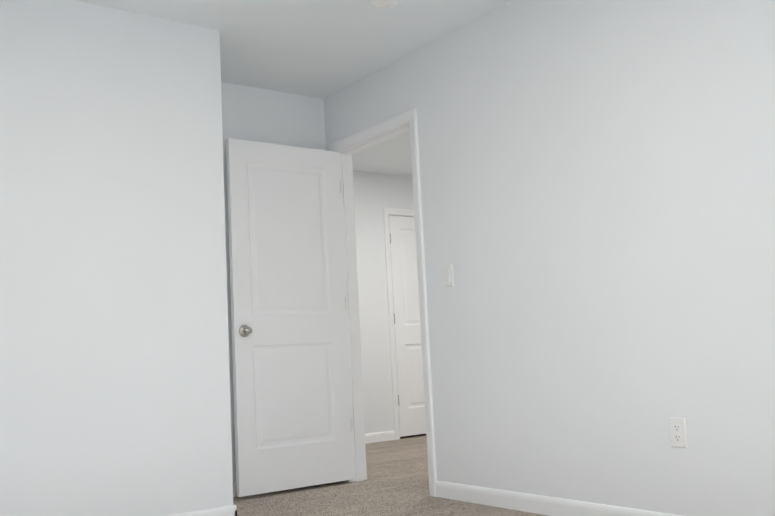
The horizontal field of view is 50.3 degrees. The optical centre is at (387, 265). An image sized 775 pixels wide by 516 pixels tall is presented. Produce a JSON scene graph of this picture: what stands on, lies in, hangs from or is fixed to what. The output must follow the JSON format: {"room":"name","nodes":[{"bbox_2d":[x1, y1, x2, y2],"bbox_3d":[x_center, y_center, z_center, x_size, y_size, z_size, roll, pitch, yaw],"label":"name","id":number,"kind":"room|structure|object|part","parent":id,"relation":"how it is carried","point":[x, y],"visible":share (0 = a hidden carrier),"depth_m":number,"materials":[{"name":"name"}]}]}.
{"room":"empty bedroom","nodes":[
{"label":"empty bedroom","id":0,"kind":"room"},
{"bbox_2d":[0,0,232,515],"bbox_3d":[-1.278,0.007,3.781,1.118,2.440,0.115,2,-8,-36],"label":"wall","id":1,"kind":"structure","parent":0,"point":[114,375],"depth_m":3.73,"materials":[{"name":"paint"}]},
{"bbox_2d":[168,505,236,515],"bbox_3d":[-1.158,1.171,3.620,1.086,0.083,0.012,2,-8,-36],"label":"baseboard","id":2,"kind":"structure","parent":1,"relation":"attached to","point":[225,511],"depth_m":3.87,"materials":[{"name":"white paint"}]},
{"bbox_2d":[221,82,325,481],"bbox_3d":[-1.832,0.086,4.245,3.582,2.440,0.115,2,-8,-36],"label":"wall","id":3,"kind":"structure","parent":0,"point":[265,116],"depth_m":5.10,"materials":[{"name":"paint"}]},
{"bbox_2d":[233,482,236,496],"bbox_3d":[-0.721,1.278,4.813,1.063,0.083,0.012,2,-8,-36],"label":"baseboard","id":4,"kind":"structure","parent":3,"relation":"attached to","point":[234,490],"depth_m":4.70,"materials":[{"name":"white paint"}]},
{"bbox_2d":[75,0,511,176],"bbox_3d":[0.349,-1.329,4.009,6.976,0.100,6.680,2,-8,-36],"label":"ceiling","id":5,"kind":"structure","parent":0,"point":[322,49],"depth_m":4.34,"materials":[{"name":"paint"}]},
{"bbox_2d":[371,0,396,8],"bbox_3d":[-0.017,-1.251,3.883,0.132,0.045,0.132,2,-8,-36],"label":"smoke detector","id":6,"kind":"object","parent":5,"relation":"attached to","point":[382,4],"visible":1,"depth_m":3.88,"materials":[{"name":"white plastic"}]},
{"bbox_2d":[353,170,413,433],"bbox_3d":[-0.308,0.351,7.389,2.381,2.440,0.115,2,-8,-36],"label":"wall","id":7,"kind":"structure","parent":0,"point":[370,202],"depth_m":7.47,"materials":[{"name":"paint"}]},
{"bbox_2d":[365,430,394,443],"bbox_3d":[-0.552,1.503,6.960,1.534,0.083,0.012,2,-8,-36],"label":"baseboard","id":8,"kind":"structure","parent":7,"relation":"attached to","point":[379,436],"depth_m":7.31,"materials":[{"name":"white paint"}]},
{"bbox_2d":[233,434,547,515],"bbox_3d":[0.475,1.173,3.737,6.976,0.060,6.680,2,-8,-36],"label":"floor","id":9,"kind":"structure","parent":0,"point":[363,498],"depth_m":4.51,"materials":[{"name":"beige carpet"}]},
{"bbox_2d":[324,0,774,515],"bbox_3d":[0.627,-0.062,4.030,0.115,2.440,6.680,2,-8,-36],"label":"wall","id":10,"kind":"structure","parent":0,"point":[597,180],"depth_m":3.54,"materials":[{"name":"paint"}]},
{"bbox_2d":[226,138,352,496],"bbox_3d":[-0.570,0.280,4.906,0.767,2.030,0.159,2,-8,-36],"label":"door","id":11,"kind":"structure","parent":10,"relation":"in","point":[292,419],"depth_m":4.87,"materials":[{"name":"paint"}]},
{"bbox_3d":[-0.562,0.226,4.921,0.738,1.583,0.159,2,-8,-36],"label":"entry door hardware","id":12,"kind":"part","parent":11,"relation":"part of","materials":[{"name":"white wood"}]},
{"bbox_2d":[329,108,436,496],"bbox_3d":[-0.004,0.225,4.875,0.149,2.117,0.892,2,-8,-36],"label":"door frame","id":13,"kind":"structure","parent":10,"relation":"attached to","point":[353,342],"depth_m":5.08,"materials":[{"name":"white paint"}]},
{"bbox_2d":[443,264,453,286],"bbox_3d":[0.317,0.053,4.339,0.012,0.114,0.070,2,-8,-36],"label":"light switch","id":14,"kind":"object","parent":10,"relation":"attached to","point":[448,275],"visible":1,"depth_m":4.33,"materials":[{"name":"white plastic"}]},
{"bbox_2d":[435,481,682,515],"bbox_3d":[1.401,0.956,2.831,0.012,0.083,3.860,2,-8,-36],"label":"baseboard","id":15,"kind":"structure","parent":10,"relation":"attached to","point":[536,504],"depth_m":3.82,"materials":[{"name":"white paint"}]},
{"bbox_2d":[669,417,687,447],"bbox_3d":[1.131,0.650,3.214,0.007,0.114,0.070,2,-8,-36],"label":"outlet","id":16,"kind":"object","parent":10,"relation":"attached to","point":[678,435],"visible":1,"depth_m":3.21,"materials":[{"name":"white plastic"}]},
{"bbox_3d":[0.965,0.388,8.327,0.783,2.440,0.115,2,-8,-36],"label":"wall","id":17,"kind":"structure","parent":0,"visible":0},
{"bbox_2d":[383,208,413,439],"bbox_3d":[0.374,0.522,7.787,0.892,2.117,0.017,2,-8,-36],"label":"door frame","id":18,"kind":"structure","parent":17,"relation":"attached to","point":[393,211],"depth_m":7.54,"materials":[{"name":"white paint"}]},
{"bbox_2d":[389,215,425,436],"bbox_3d":[0.375,0.545,7.778,0.766,2.030,0.097,2,-8,-36],"label":"hall door","id":19,"kind":"structure","parent":17,"relation":"in","point":[409,366],"depth_m":7.66,"materials":[{"name":"paint"}]},
{"bbox_3d":[0.362,0.490,7.774,0.738,1.583,0.092,2,-8,-36],"label":"hall door hardware","id":20,"kind":"part","parent":19,"relation":"part of","materials":[{"name":"white wood"}]}
]}

